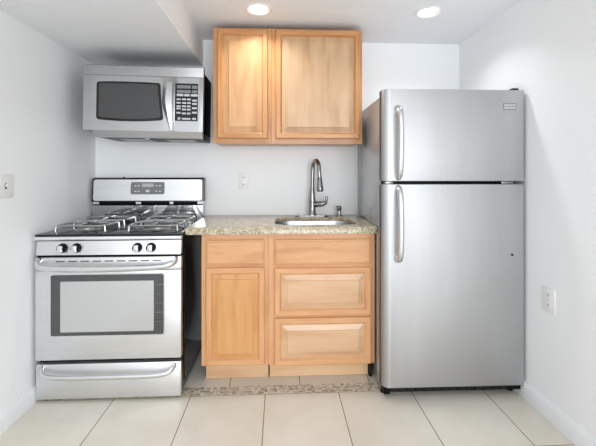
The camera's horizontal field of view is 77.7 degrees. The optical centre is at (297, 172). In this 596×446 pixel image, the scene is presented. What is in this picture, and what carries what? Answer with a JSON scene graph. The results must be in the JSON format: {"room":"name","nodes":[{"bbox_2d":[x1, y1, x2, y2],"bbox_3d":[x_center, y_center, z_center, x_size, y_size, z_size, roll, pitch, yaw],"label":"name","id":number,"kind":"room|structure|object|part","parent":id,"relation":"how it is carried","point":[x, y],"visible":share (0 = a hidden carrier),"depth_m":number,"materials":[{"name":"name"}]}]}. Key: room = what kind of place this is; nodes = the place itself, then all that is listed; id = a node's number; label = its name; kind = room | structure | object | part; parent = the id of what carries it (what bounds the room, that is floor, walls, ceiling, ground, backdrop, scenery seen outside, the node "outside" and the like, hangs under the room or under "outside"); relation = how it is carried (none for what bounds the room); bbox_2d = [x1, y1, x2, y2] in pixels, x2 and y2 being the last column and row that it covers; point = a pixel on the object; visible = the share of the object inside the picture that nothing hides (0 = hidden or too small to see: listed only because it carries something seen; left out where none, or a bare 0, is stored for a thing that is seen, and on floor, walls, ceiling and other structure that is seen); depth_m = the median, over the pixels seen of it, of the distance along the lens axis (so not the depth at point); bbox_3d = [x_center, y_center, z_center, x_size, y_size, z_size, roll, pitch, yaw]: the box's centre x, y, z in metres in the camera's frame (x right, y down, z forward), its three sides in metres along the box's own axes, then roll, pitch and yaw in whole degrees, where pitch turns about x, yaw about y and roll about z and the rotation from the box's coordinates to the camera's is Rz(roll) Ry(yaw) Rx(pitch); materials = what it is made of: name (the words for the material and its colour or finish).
{"room":"kitchen","nodes":[
{"label":"kitchen","id":0,"kind":"room"},
{"bbox_2d":[0,10,95,413],"bbox_3d":[-1.437,0.082,1.080,0.100,2.316,3.197,0,0,-3],"label":"wall","id":1,"kind":"structure","parent":0,"point":[46,148],"depth_m":1.98,"materials":[{"name":"white paint"}]},
{"bbox_2d":[0,174,12,198],"bbox_3d":[-1.412,0.064,1.770,0.018,0.115,0.150,0,0,-3],"label":"light switch","id":2,"kind":"object","parent":1,"relation":"attached to","point":[6,180],"visible":1,"depth_m":1.80,"materials":[{"name":"white plastic"}]},
{"bbox_2d":[0,384,37,435],"bbox_3d":[-1.380,1.196,1.083,0.015,0.087,3.197,0,0,-3],"label":"baseboard","id":3,"kind":"structure","parent":1,"relation":"attached to","point":[18,408],"depth_m":1.86,"materials":[{"name":"white"}]},
{"bbox_2d":[0,0,202,66],"bbox_3d":[-1.002,-0.878,1.101,0.771,0.196,3.197,0,0,-3],"label":"ceiling","id":4,"kind":"structure","parent":0,"point":[105,32],"depth_m":2.02,"materials":[{"name":"white paint"}]},
{"bbox_2d":[96,40,458,215],"bbox_3d":[-0.122,0.082,2.794,2.893,2.316,0.100,0,0,-3],"label":"wall","id":5,"kind":"structure","parent":0,"point":[279,177],"depth_m":2.74,"materials":[{"name":"white paint"}]},
{"bbox_2d":[83,64,210,142],"bbox_3d":[-0.967,-0.443,2.473,0.729,0.451,0.415,1,0,-3],"label":"microwave oven","id":6,"kind":"object","parent":5,"relation":"attached to","point":[130,103],"visible":1,"depth_m":2.30,"materials":[{"name":"silver metal"}]},
{"bbox_3d":[-1.050,-0.431,2.308,0.547,0.339,0.034,1,0,-3],"label":"door","id":7,"kind":"part","parent":6,"relation":"part of","materials":[{"name":"metal"}]},
{"bbox_3d":[-0.811,-0.415,2.289,0.073,0.294,0.031,1,0,-3],"label":"door handle","id":8,"kind":"part","parent":6,"relation":"part of","materials":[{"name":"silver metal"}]},
{"bbox_3d":[-0.685,-0.425,2.328,0.180,0.339,0.034,1,0,-3],"label":"control panel","id":9,"kind":"part","parent":6,"relation":"part of","materials":[{"name":"metal"}]},
{"bbox_2d":[214,28,271,145],"bbox_3d":[-0.368,-0.567,2.558,0.374,0.750,0.343,0,0,-3],"label":"upper cabinet","id":10,"kind":"object","parent":5,"relation":"attached to","point":[242,56],"visible":0.99,"depth_m":2.39,"materials":[{"name":"brown wood"}]},
{"bbox_3d":[-0.360,-0.922,2.410,0.302,0.040,0.006,0,0,-3],"label":"frame rail","id":11,"kind":"part","parent":10,"relation":"part of","materials":[{"name":"brown wood"}]},
{"bbox_3d":[-0.360,-0.212,2.410,0.302,0.040,0.006,0,0,-3],"label":"frame rail","id":12,"kind":"part","parent":10,"relation":"part of","materials":[{"name":"brown wood"}]},
{"bbox_3d":[-0.359,-0.577,2.395,0.248,0.630,0.017,0,0,-3],"label":"raised panel","id":13,"kind":"part","parent":10,"relation":"part of","materials":[{"name":"brown wood"}]},
{"bbox_2d":[239,173,247,188],"bbox_3d":[-0.401,0.059,2.726,0.070,0.120,0.009,0,0,-3],"label":"wall outlet","id":14,"kind":"object","parent":5,"relation":"attached to","point":[243,177],"visible":1,"depth_m":2.72,"materials":[{"name":"white plastic"}]},
{"bbox_2d":[272,29,361,146],"bbox_3d":[0.118,-0.567,2.581,0.597,0.750,0.343,0,0,-3],"label":"upper cabinet","id":15,"kind":"object","parent":5,"relation":"attached to","point":[317,74],"visible":1,"depth_m":2.41,"materials":[{"name":"brown wood"}]},
{"bbox_3d":[0.125,-0.922,2.434,0.525,0.040,0.006,0,0,-3],"label":"frame rail","id":16,"kind":"part","parent":15,"relation":"part of","materials":[{"name":"brown wood"}]},
{"bbox_3d":[0.125,-0.212,2.434,0.525,0.040,0.006,0,0,-3],"label":"frame rail","id":17,"kind":"part","parent":15,"relation":"part of","materials":[{"name":"brown wood"}]},
{"bbox_3d":[0.132,-0.577,2.419,0.476,0.630,0.017,0,0,-3],"label":"raised panel","id":18,"kind":"part","parent":15,"relation":"part of","materials":[{"name":"brown wood"}]},
{"bbox_2d":[0,347,574,445],"bbox_3d":[-0.045,1.290,1.198,2.893,0.100,3.297,0,0,-3],"label":"floor","id":19,"kind":"structure","parent":0,"point":[503,417],"depth_m":1.86,"materials":[{"name":"beige tile"}]},
{"bbox_2d":[34,177,204,399],"bbox_3d":[-1.042,0.633,2.305,0.779,1.213,0.733,0,0,-3],"label":"gas range","id":20,"kind":"object","parent":19,"relation":"on","point":[118,291],"visible":0.99,"depth_m":2.01,"materials":[{"name":"silver metal"}]},
{"bbox_3d":[-1.274,0.408,1.992,0.054,0.054,0.026,0,0,-3],"label":"knob","id":21,"kind":"part","parent":20,"relation":"part of","materials":[{"name":"silver plastic"}]},
{"bbox_3d":[-1.200,0.408,1.996,0.054,0.054,0.026,0,0,-3],"label":"knob","id":22,"kind":"part","parent":20,"relation":"part of","materials":[{"name":"black plastic"}]},
{"bbox_3d":[-1.239,0.323,2.185,0.152,0.018,0.152,0,0,-3],"label":"burner","id":23,"kind":"part","parent":20,"relation":"part of","materials":[{"name":"silver metal"}]},
{"bbox_3d":[-1.026,0.490,1.977,0.750,0.068,0.076,0,0,-3],"label":"door handle","id":24,"kind":"part","parent":20,"relation":"part of","materials":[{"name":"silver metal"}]},
{"bbox_3d":[-1.031,0.714,2.006,0.613,0.344,0.002,0,0,-3],"label":"window trim","id":25,"kind":"part","parent":20,"relation":"part of","materials":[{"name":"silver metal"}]},
{"bbox_3d":[-1.032,0.722,2.002,0.494,0.273,0.002,0,0,-3],"label":"pane","id":26,"kind":"part","parent":20,"relation":"part of","materials":[{"name":"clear glass"}]},
{"bbox_3d":[-1.026,1.069,1.988,0.727,0.064,0.065,0,0,-3],"label":"drawer handle","id":27,"kind":"part","parent":20,"relation":"part of","materials":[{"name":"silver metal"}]},
{"bbox_3d":[-1.028,1.129,2.028,0.771,0.191,0.035,0,0,-3],"label":"storage drawer","id":28,"kind":"part","parent":20,"relation":"part of","materials":[{"name":"metal"}]},
{"bbox_3d":[-1.028,0.770,2.025,0.775,0.484,0.038,0,0,-3],"label":"oven door","id":29,"kind":"part","parent":20,"relation":"part of","materials":[{"name":"metal"}]},
{"bbox_3d":[-1.028,0.406,2.030,0.771,0.076,0.040,0,0,-3],"label":"control panel","id":30,"kind":"part","parent":20,"relation":"part of","materials":[{"name":"metal"}]},
{"bbox_2d":[34,220,197,240],"bbox_3d":[-1.042,0.348,2.313,0.779,0.040,0.625,0,0,-3],"label":"cooktop","id":31,"kind":"object","parent":20,"relation":"in","point":[120,231],"depth_m":2.03,"materials":[{"name":"metal"}]},
{"bbox_3d":[-0.877,0.408,2.011,0.054,0.054,0.026,0,0,-3],"label":"knob","id":32,"kind":"part","parent":20,"relation":"part of","materials":[{"name":"black plastic"}]},
{"bbox_3d":[-1.059,0.107,2.606,0.234,0.086,0.009,0,0,-3],"label":"display panel","id":33,"kind":"part","parent":20,"relation":"part of","materials":[{"name":"grey plastic"}]},
{"bbox_3d":[-0.803,0.408,2.015,0.054,0.054,0.026,0,0,-3],"label":"knob","id":34,"kind":"part","parent":20,"relation":"part of","materials":[{"name":"black plastic"}]},
{"bbox_3d":[-0.834,0.323,2.205,0.152,0.018,0.152,0,0,-3],"label":"burner","id":35,"kind":"part","parent":20,"relation":"part of","materials":[{"name":"silver metal"}]},
{"bbox_2d":[38,382,380,400],"bbox_3d":[-0.090,1.239,2.121,2.693,0.001,0.080,0,0,-3],"label":"trim","id":36,"kind":"structure","parent":19,"relation":"on","point":[342,387],"depth_m":2.12,"materials":[{"name":"stone"}]},
{"bbox_2d":[202,234,268,377],"bbox_3d":[-0.380,0.795,2.434,0.388,0.886,0.586,0,0,-3],"label":"base cabinet","id":37,"kind":"object","parent":19,"relation":"on","point":[235,268],"visible":0.87,"depth_m":2.15,"materials":[{"name":"brown wood"}]},
{"bbox_3d":[-0.366,0.462,2.151,0.336,0.144,0.019,0,0,-3],"label":"drawer","id":38,"kind":"part","parent":37,"relation":"part of","materials":[{"name":"brown wood"}]},
{"bbox_3d":[-0.367,0.540,2.170,0.320,0.030,0.018,0,0,-3],"label":"frame rail","id":39,"kind":"part","parent":37,"relation":"part of","materials":[{"name":"brown wood"}]},
{"bbox_3d":[-0.367,0.371,2.170,0.320,0.038,0.018,0,0,-3],"label":"frame rail","id":40,"kind":"part","parent":37,"relation":"part of","materials":[{"name":"brown wood"}]},
{"bbox_3d":[-0.364,0.833,2.151,0.340,0.566,0.019,0,0,-3],"label":"door","id":41,"kind":"part","parent":37,"relation":"part of","materials":[{"name":"brown wood"}]},
{"bbox_3d":[-0.364,0.833,2.151,0.264,0.490,0.017,0,0,-3],"label":"raised panel","id":42,"kind":"part","parent":37,"relation":"part of","materials":[{"name":"orange wood"}]},
{"bbox_2d":[269,220,374,376],"bbox_3d":[0.129,0.795,2.459,0.628,0.886,0.586,0,0,-3],"label":"base cabinet","id":43,"kind":"object","parent":19,"relation":"on","point":[322,286],"visible":0.94,"depth_m":2.17,"materials":[{"name":"brown wood"}]},
{"bbox_2d":[185,215,376,234],"bbox_3d":[-0.104,0.330,2.430,1.102,0.040,0.628,0,0,-3],"label":"countertop","id":44,"kind":"structure","parent":43,"relation":"on","point":[210,224],"depth_m":2.14,"materials":[{"name":"stone"}]},
{"bbox_2d":[295,159,329,216],"bbox_3d":[0.105,0.104,2.606,0.250,0.412,0.178,0,0,-3],"label":"kitchen faucet","id":45,"kind":"object","parent":44,"relation":"on","point":[313,203],"visible":1,"depth_m":2.64,"materials":[{"name":"silver metal"}]},
{"bbox_3d":[0.103,0.307,2.663,0.250,0.006,0.060,0,0,-3],"label":"deck plate","id":46,"kind":"part","parent":45,"relation":"part of","materials":[{"name":"silver metal"}]},
{"bbox_3d":[0.126,0.009,2.607,0.032,0.222,0.149,0,0,-20],"label":"spout","id":47,"kind":"part","parent":45,"relation":"part of","materials":[{"name":"silver metal"}]},
{"bbox_3d":[0.163,0.205,2.639,0.102,0.082,0.042,0,0,17],"label":"lever","id":48,"kind":"part","parent":45,"relation":"part of","materials":[{"name":"silver metal"}]},
{"bbox_2d":[275,221,352,224],"bbox_3d":[0.107,0.421,2.397,0.526,0.172,0.388,0,0,-3],"label":"sink","id":49,"kind":"object","parent":44,"relation":"in","point":[280,222],"visible":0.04,"depth_m":2.58,"materials":[{"name":"metal"}]},
{"bbox_2d":[336,206,341,215],"bbox_3d":[0.299,0.273,2.671,0.048,0.074,0.072,0,0,-3],"label":"soap dispenser","id":50,"kind":"object","parent":44,"relation":"on","point":[339,208],"visible":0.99,"depth_m":2.67,"materials":[{"name":"silver metal"}]},
{"bbox_3d":[0.141,0.835,2.195,0.560,0.030,0.018,0,0,-3],"label":"frame rail","id":51,"kind":"part","parent":43,"relation":"part of","materials":[{"name":"brown wood"}]},
{"bbox_3d":[0.141,0.545,2.195,0.560,0.030,0.018,0,0,-3],"label":"frame rail","id":52,"kind":"part","parent":43,"relation":"part of","materials":[{"name":"brown wood"}]},
{"bbox_3d":[0.141,0.371,2.195,0.560,0.038,0.018,0,0,-3],"label":"frame rail","id":53,"kind":"part","parent":43,"relation":"part of","materials":[{"name":"brown wood"}]},
{"bbox_3d":[0.147,0.988,2.175,0.494,0.200,0.017,0,0,-3],"label":"raised panel","id":54,"kind":"part","parent":43,"relation":"part of","materials":[{"name":"brown wood"}]},
{"bbox_3d":[0.147,0.696,2.175,0.494,0.204,0.017,0,0,-3],"label":"raised panel","id":55,"kind":"part","parent":43,"relation":"part of","materials":[{"name":"brown wood"}]},
{"bbox_3d":[0.147,0.988,2.176,0.570,0.276,0.019,0,0,-3],"label":"drawer","id":56,"kind":"part","parent":43,"relation":"part of","materials":[{"name":"brown wood"}]},
{"bbox_3d":[0.147,0.696,2.176,0.570,0.280,0.019,0,0,-3],"label":"drawer","id":57,"kind":"part","parent":43,"relation":"part of","materials":[{"name":"brown wood"}]},
{"bbox_3d":[0.147,0.463,2.176,0.570,0.146,0.019,0,0,-3],"label":"drawer","id":58,"kind":"part","parent":43,"relation":"part of","materials":[{"name":"brown wood"}]},
{"bbox_2d":[358,88,523,393],"bbox_3d":[0.841,0.384,2.356,0.788,1.712,0.811,0,0,-2],"label":"refrigerator","id":59,"kind":"object","parent":19,"relation":"on","point":[438,169],"visible":0.94,"depth_m":2.03,"materials":[{"name":"grey metal"}]},
{"bbox_3d":[0.545,0.276,1.979,0.044,0.421,0.079,0,0,-2],"label":"door handle","id":60,"kind":"part","parent":59,"relation":"part of","materials":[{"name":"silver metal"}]},
{"bbox_3d":[0.545,-0.163,1.979,0.044,0.406,0.079,0,0,-2],"label":"door handle","id":61,"kind":"part","parent":59,"relation":"part of","materials":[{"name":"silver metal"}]},
{"bbox_3d":[0.853,0.616,2.059,0.787,1.108,0.070,0,0,-2],"label":"fresh food door","id":62,"kind":"part","parent":59,"relation":"part of","materials":[{"name":"metal"}]},
{"bbox_3d":[0.853,-0.206,2.059,0.787,0.501,0.070,0,0,-2],"label":"freezer door","id":63,"kind":"part","parent":59,"relation":"part of","materials":[{"name":"metal"}]},
{"bbox_2d":[181,0,520,43],"bbox_3d":[-0.045,-1.056,1.198,2.893,0.160,3.297,0,0,-3],"label":"ceiling","id":64,"kind":"structure","parent":0,"point":[380,21],"depth_m":2.31,"materials":[{"name":"white paint"}]},
{"bbox_2d":[244,3,272,15],"bbox_3d":[-0.235,-0.990,2.206,0.168,0.037,0.168,0,0,-3],"label":"recessed light","id":65,"kind":"object","parent":64,"relation":"in","point":[257,9],"visible":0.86,"depth_m":2.22,"materials":[{"name":"white plastic"}]},
{"bbox_2d":[414,6,443,18],"bbox_3d":[0.795,-0.990,2.246,0.168,0.037,0.168,0,0,-3],"label":"recessed light","id":66,"kind":"object","parent":64,"relation":"in","point":[430,11],"visible":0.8,"depth_m":2.26,"materials":[{"name":"white glass"}]},
{"bbox_2d":[459,0,595,439],"bbox_3d":[1.353,0.082,1.216,0.100,2.316,3.197,0,0,-3],"label":"wall","id":67,"kind":"structure","parent":0,"point":[544,49],"depth_m":1.83,"materials":[{"name":"white paint"}]},
{"bbox_2d":[542,285,555,314],"bbox_3d":[1.266,0.642,1.870,0.009,0.125,0.088,0,0,-3],"label":"wall outlet","id":68,"kind":"object","parent":67,"relation":"attached to","point":[548,294],"visible":1,"depth_m":1.86,"materials":[{"name":"white plastic"}]},
{"bbox_2d":[514,380,595,445],"bbox_3d":[1.293,1.196,1.213,0.020,0.089,3.197,0,0,-3],"label":"baseboard","id":69,"kind":"structure","parent":67,"relation":"attached to","point":[572,431],"depth_m":1.80,"materials":[{"name":"white"}]}
]}

